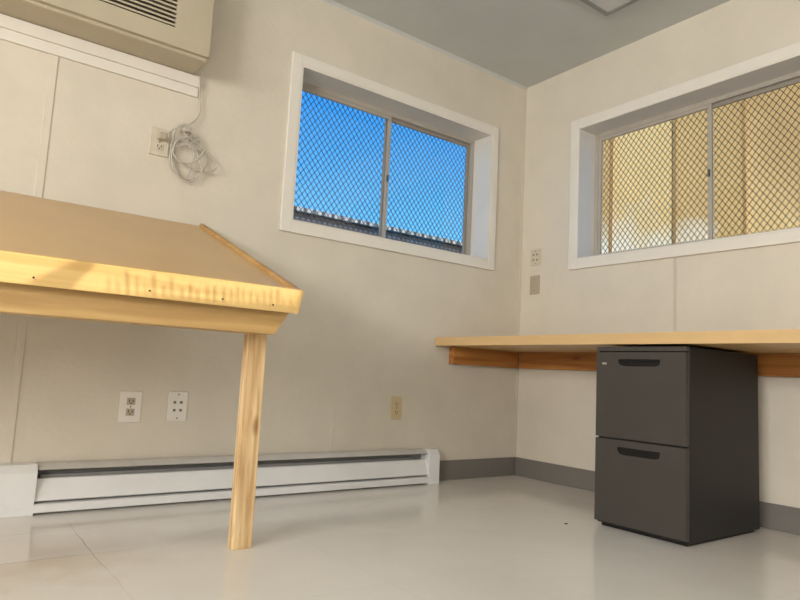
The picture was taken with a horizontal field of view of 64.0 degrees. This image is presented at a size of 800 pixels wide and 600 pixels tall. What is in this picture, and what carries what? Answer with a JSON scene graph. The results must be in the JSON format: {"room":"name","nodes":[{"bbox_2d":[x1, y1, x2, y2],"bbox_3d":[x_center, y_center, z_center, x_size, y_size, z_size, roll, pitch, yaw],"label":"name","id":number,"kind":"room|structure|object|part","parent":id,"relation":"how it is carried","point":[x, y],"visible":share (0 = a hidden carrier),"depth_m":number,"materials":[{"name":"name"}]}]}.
{"room":"site office","nodes":[
{"label":"site office","id":0,"kind":"room"},
{"bbox_2d":[0,0,524,462],"bbox_3d":[-1.709,-0.475,2.229,6.000,2.400,0.170,8,-8,-36],"label":"wall","id":1,"kind":"structure","parent":0,"point":[365,328],"depth_m":2.92,"materials":[{"name":"paint"}]},
{"bbox_2d":[2,55,58,462],"bbox_3d":[-1.363,-0.091,2.349,0.028,1.700,0.004,8,-8,-36],"label":"trim","id":2,"kind":"structure","parent":1,"relation":"attached to","point":[52,73],"depth_m":2.33,"materials":[{"name":"paint"}]},
{"bbox_2d":[0,13,198,97],"bbox_3d":[-1.270,-0.974,2.476,1.005,0.090,0.020,8,-8,-36],"label":"trim","id":3,"kind":"structure","parent":1,"relation":"attached to","point":[13,30],"depth_m":2.52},
{"bbox_2d":[0,0,213,74],"bbox_3d":[-1.200,-1.262,2.444,0.937,0.478,0.189,8,-8,-36],"label":"air conditioner","id":4,"kind":"object","parent":1,"relation":"attached to","point":[175,34],"visible":1,"depth_m":2.49,"materials":[{"name":"plastic"}]},
{"bbox_2d":[100,0,177,26],"bbox_3d":[-1.144,-1.270,2.382,0.632,0.310,0.018,8,-8,-36],"label":"grille","id":5,"kind":"object","parent":4,"relation":"attached to","point":[161,13],"depth_m":2.49,"materials":[{"name":"plastic"}]},
{"bbox_2d":[157,73,216,181],"bbox_3d":[-0.887,-0.737,2.717,0.257,0.486,0.044,8,-8,-36],"label":"power cord","id":6,"kind":"object","parent":4,"relation":"hanging from","point":[162,136],"visible":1,"depth_m":2.70,"materials":[{"name":"plastic"}]},
{"bbox_2d":[118,391,142,421],"bbox_3d":[-1.065,0.422,2.528,0.082,0.122,0.011,8,-8,-36],"label":"wall outlet","id":7,"kind":"object","parent":1,"relation":"attached to","point":[130,401],"visible":1,"depth_m":2.52,"materials":[{"name":"plastic"}]},
{"bbox_2d":[126,409,134,415],"bbox_3d":[-1.064,0.442,2.523,0.032,0.028,0.003,8,-8,-36],"label":"socket","id":8,"kind":"object","parent":7,"relation":"attached to","point":[129,412],"depth_m":2.52,"materials":[{"name":"beige plastic"}]},
{"bbox_2d":[127,398,135,404],"bbox_3d":[-1.062,0.401,2.528,0.032,0.028,0.003,8,-8,-36],"label":"socket","id":9,"kind":"object","parent":7,"relation":"attached to","point":[130,401],"depth_m":2.53,"materials":[{"name":"white plastic"}]},
{"bbox_2d":[148,126,169,157],"bbox_3d":[-1.000,-0.657,2.661,0.078,0.118,0.011,8,-8,-36],"label":"wall outlet","id":10,"kind":"object","parent":1,"relation":"attached to","point":[157,147],"visible":0.87,"depth_m":2.65,"materials":[{"name":"plastic"}]},
{"bbox_2d":[155,143,163,150],"bbox_3d":[-0.999,-0.637,2.655,0.032,0.028,0.003,8,-8,-36],"label":"socket","id":11,"kind":"object","parent":10,"relation":"attached to","point":[158,146],"depth_m":2.65,"materials":[{"name":"beige plastic"}]},
{"bbox_2d":[166,391,187,420],"bbox_3d":[-0.918,0.438,2.639,0.080,0.120,0.010,8,-8,-36],"label":"data jack plate","id":12,"kind":"object","parent":1,"relation":"attached to","point":[177,401],"visible":1,"depth_m":2.63,"materials":[{"name":"plastic"}]},
{"bbox_2d":[0,448,439,518],"bbox_3d":[-0.615,0.766,2.794,1.997,0.177,0.080,8,-8,-36],"label":"baseboard heater","id":13,"kind":"object","parent":1,"relation":"attached to","point":[26,488],"visible":0.99,"depth_m":2.58,"materials":[{"name":"metal"}]},
{"bbox_3d":[-0.616,0.831,2.783,1.957,0.034,0.072,8,-8,-36],"label":"rail","id":14,"kind":"part","parent":13,"relation":"part of","materials":[{"name":"metal"}]},
{"bbox_3d":[-0.636,0.765,2.823,1.987,0.160,0.007,8,-8,-36],"label":"plate","id":15,"kind":"part","parent":13,"relation":"part of","materials":[{"name":"white metal"}]},
{"bbox_3d":[-0.605,0.768,2.780,1.957,0.078,0.030,8,-8,-36],"label":"panel","id":16,"kind":"part","parent":13,"relation":"part of","materials":[{"name":"metal"}]},
{"bbox_2d":[329,410,335,451],"bbox_3d":[-0.327,0.714,3.062,0.023,0.370,0.003,8,-8,-36],"label":"trim","id":17,"kind":"structure","parent":1,"relation":"attached to","point":[333,419],"depth_m":3.07,"materials":[{"name":"paint"}]},
{"bbox_2d":[279,51,498,270],"bbox_3d":[-0.036,-0.676,3.494,1.386,0.874,0.202,8,-8,-36],"label":"window","id":18,"kind":"structure","parent":1,"relation":"in","point":[480,140],"depth_m":3.53,"materials":[{"name":"paint"}]},
{"bbox_3d":[-0.312,-0.706,3.361,0.614,0.708,0.014,8,-8,-36],"label":"sliding sash","id":19,"kind":"part","parent":18,"relation":"part of","materials":[{"name":"glass"}]},
{"bbox_3d":[-0.075,-0.672,3.546,1.280,0.768,0.036,8,-8,-36],"label":"frame","id":20,"kind":"part","parent":18,"relation":"part of","materials":[{"name":"metal"}]},
{"bbox_3d":[0.155,-0.640,3.725,0.634,0.708,0.014,8,-8,-36],"label":"fixed sash","id":21,"kind":"part","parent":18,"relation":"part of","materials":[{"name":"clear glass"}]},
{"bbox_2d":[390,397,401,418],"bbox_3d":[-0.020,0.557,3.299,0.072,0.115,0.011,8,-8,-36],"label":"wall outlet","id":22,"kind":"object","parent":1,"relation":"attached to","point":[395,402],"visible":1,"depth_m":3.29,"materials":[{"name":"plastic"}]},
{"bbox_2d":[394,401,398,406],"bbox_3d":[-0.017,0.536,3.299,0.032,0.028,0.003,8,-8,-36],"label":"socket","id":23,"kind":"object","parent":22,"relation":"attached to","point":[396,403],"depth_m":3.30,"materials":[{"name":"beige plastic"}]},
{"bbox_2d":[394,409,398,414],"bbox_3d":[-0.019,0.578,3.294,0.032,0.028,0.003,8,-8,-36],"label":"socket","id":24,"kind":"object","parent":22,"relation":"attached to","point":[396,411],"depth_m":3.29,"materials":[{"name":"beige plastic"}]},
{"bbox_2d":[322,0,527,89],"bbox_3d":[-1.593,-1.664,2.292,6.000,0.014,0.014,8,-8,-36],"label":"trim","id":25,"kind":"structure","parent":1,"relation":"attached to","point":[331,2],"depth_m":3.55,"materials":[{"name":"paint"}]},
{"bbox_2d":[439,457,515,480],"bbox_3d":[0.423,0.948,3.601,0.649,0.105,0.007,8,-8,-36],"label":"baseboard","id":26,"kind":"structure","parent":1,"relation":"attached to","point":[486,467],"depth_m":3.60,"materials":[{"name":"grey plastic"}]},
{"bbox_2d":[514,89,526,456],"bbox_3d":[0.741,-0.207,3.929,0.016,2.295,0.004,8,-8,-36],"label":"trim","id":27,"kind":"structure","parent":1,"relation":"attached to","point":[525,97],"depth_m":3.93,"materials":[{"name":"paint"}]},
{"bbox_2d":[0,475,799,599],"bbox_3d":[-0.279,0.598,0.150,6.270,0.060,5.070,8,-8,-36],"label":"floor","id":28,"kind":"structure","parent":0,"point":[498,537],"depth_m":2.02,"materials":[{"name":"tile"}]},
{"bbox_2d":[0,190,303,549],"bbox_3d":[-1.335,0.118,1.753,1.865,1.152,0.959,8,-8,-36],"label":"table","id":29,"kind":"object","parent":28,"relation":"on","point":[59,259],"visible":1,"depth_m":1.87,"materials":[{"name":"brown wood"}]},
{"bbox_3d":[-1.120,-0.053,1.489,1.862,0.132,0.105,8,-8,-36],"label":"rail","id":30,"kind":"part","parent":29,"relation":"part of","materials":[{"name":"brown wood"}]},
{"bbox_3d":[-0.478,0.403,2.023,0.064,0.735,0.038,8,-8,-36],"label":"leg","id":31,"kind":"part","parent":29,"relation":"part of","materials":[{"name":"brown wood"}]},
{"bbox_2d":[435,329,799,376],"bbox_3d":[1.392,0.521,2.359,0.659,0.766,3.196,8,-8,-36],"label":"desk","id":32,"kind":"object","parent":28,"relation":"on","point":[777,352],"visible":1,"depth_m":2.73,"materials":[{"name":"laminate"}]},
{"bbox_2d":[594,346,759,546],"bbox_3d":[1.130,0.564,2.610,0.556,0.712,0.390,8,-8,-36],"label":"file cabinet","id":33,"kind":"object","parent":28,"relation":"on","point":[677,443],"visible":1,"depth_m":2.44,"materials":[{"name":"grey metal"}]},
{"bbox_3d":[0.920,0.590,2.451,0.006,0.028,0.180,8,-8,-36],"label":"handle","id":34,"kind":"part","parent":33,"relation":"part of","materials":[{"name":"grey metal"}]},
{"bbox_3d":[0.938,0.247,2.491,0.006,0.028,0.180,8,-8,-36],"label":"handle","id":35,"kind":"part","parent":33,"relation":"part of","materials":[{"name":"grey metal"}]},
{"bbox_3d":[0.910,0.707,2.434,0.019,0.323,0.386,8,-8,-36],"label":"drawer","id":36,"kind":"part","parent":33,"relation":"part of","materials":[{"name":"grey metal"}]},
{"bbox_3d":[0.927,0.372,2.473,0.019,0.338,0.386,8,-8,-36],"label":"drawer","id":37,"kind":"part","parent":33,"relation":"part of","materials":[{"name":"grey metal"}]},
{"bbox_2d":[333,0,729,87],"bbox_3d":[-0.154,-1.853,0.433,6.270,0.080,5.070,8,-8,-36],"label":"ceiling","id":38,"kind":"structure","parent":0,"point":[528,43],"depth_m":3.35,"materials":[{"name":"paint"}]},
{"bbox_2d":[580,0,638,15],"bbox_3d":[1.149,-1.494,2.523,0.610,0.022,1.220,8,-8,-36],"label":"recessed light","id":39,"kind":"object","parent":38,"relation":"in","point":[605,7],"visible":1,"depth_m":3.09,"materials":[{"name":"white metal"}]},
{"bbox_2d":[589,0,630,11],"bbox_3d":[1.149,-1.496,2.523,0.560,0.018,1.170,8,-8,-36],"label":"diffuser","id":40,"kind":"object","parent":39,"relation":"attached to","point":[600,5],"depth_m":3.09,"materials":[{"name":"white plastic"}]},
{"bbox_2d":[516,0,799,507],"bbox_3d":[2.194,-0.288,2.129,0.170,2.400,4.970,8,-8,-36],"label":"wall","id":41,"kind":"structure","parent":0,"point":[757,288],"depth_m":3.33,"materials":[{"name":"paint"}]},
{"bbox_2d":[530,275,539,294],"bbox_3d":[0.805,-0.090,3.827,0.010,0.112,0.072,8,-8,-36],"label":"blank plate","id":42,"kind":"object","parent":41,"relation":"attached to","point":[534,280],"visible":1,"depth_m":3.82,"materials":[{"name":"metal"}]},
{"bbox_2d":[530,249,540,265],"bbox_3d":[0.815,-0.256,3.845,0.010,0.098,0.075,8,-8,-36],"label":"data jack plate","id":43,"kind":"object","parent":41,"relation":"attached to","point":[535,254],"visible":1,"depth_m":3.84,"materials":[{"name":"plastic"}]},
{"bbox_2d":[515,457,799,534],"bbox_3d":[2.116,0.836,1.877,0.007,0.105,4.800,8,-8,-36],"label":"baseboard","id":44,"kind":"structure","parent":41,"relation":"attached to","point":[777,517],"depth_m":3.40,"materials":[{"name":"grey plastic"}]},
{"bbox_2d":[673,257,675,331],"bbox_3d":[1.315,0.331,3.061,0.004,1.086,0.014,8,-8,-36],"label":"trim","id":45,"kind":"structure","parent":41,"relation":"attached to","point":[674,258],"depth_m":3.10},
{"bbox_2d":[568,42,799,269],"bbox_3d":[1.466,-0.636,3.180,0.202,0.874,1.382,8,-8,-36],"label":"window","id":46,"kind":"structure","parent":41,"relation":"in","point":[779,68],"depth_m":3.27,"materials":[{"name":"paint"}]},
{"bbox_3d":[1.347,-0.613,3.433,0.014,0.708,0.666,8,-8,-36],"label":"sliding sash","id":47,"kind":"part","parent":46,"relation":"part of","materials":[{"name":"glass"}]},
{"bbox_3d":[1.716,-0.647,2.969,0.014,0.708,0.578,8,-8,-36],"label":"fixed sash","id":48,"kind":"part","parent":46,"relation":"part of","materials":[{"name":"clear glass"}]},
{"label":"outside","id":49,"kind":"structure","parent":0,"visible":0},
{"bbox_3d":[1.471,2.165,9.297,32.000,0.100,32.000,8,-8,-36],"label":"ground","id":50,"kind":"structure","parent":49,"visible":0},
{"bbox_2d":[293,205,461,253],"bbox_3d":[-0.362,0.671,12.486,11.800,3.410,3.295,8,-8,-36],"label":"neighbouring building","id":51,"kind":"structure","parent":50,"relation":"on","point":[297,217],"depth_m":10.53,"materials":[{"name":"grey metal"}]},
{"bbox_2d":[601,83,799,253],"bbox_3d":[6.795,-0.999,7.914,9.200,6.400,3.520,-1,-7,28],"label":"building","id":52,"kind":"structure","parent":50,"relation":"on","point":[796,168],"depth_m":7.66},
{"bbox_3d":[2.353,-1.175,8.344,0.720,6.400,0.015,-1,-7,28],"label":"wall panel","id":53,"kind":"part","parent":52,"relation":"part of","materials":[{"name":"beige"}]},
{"bbox_3d":[3.672,-1.190,7.631,0.720,6.400,0.015,-1,-7,28],"label":"wall panel","id":54,"kind":"part","parent":52,"relation":"part of","materials":[{"name":"beige"}]}
]}

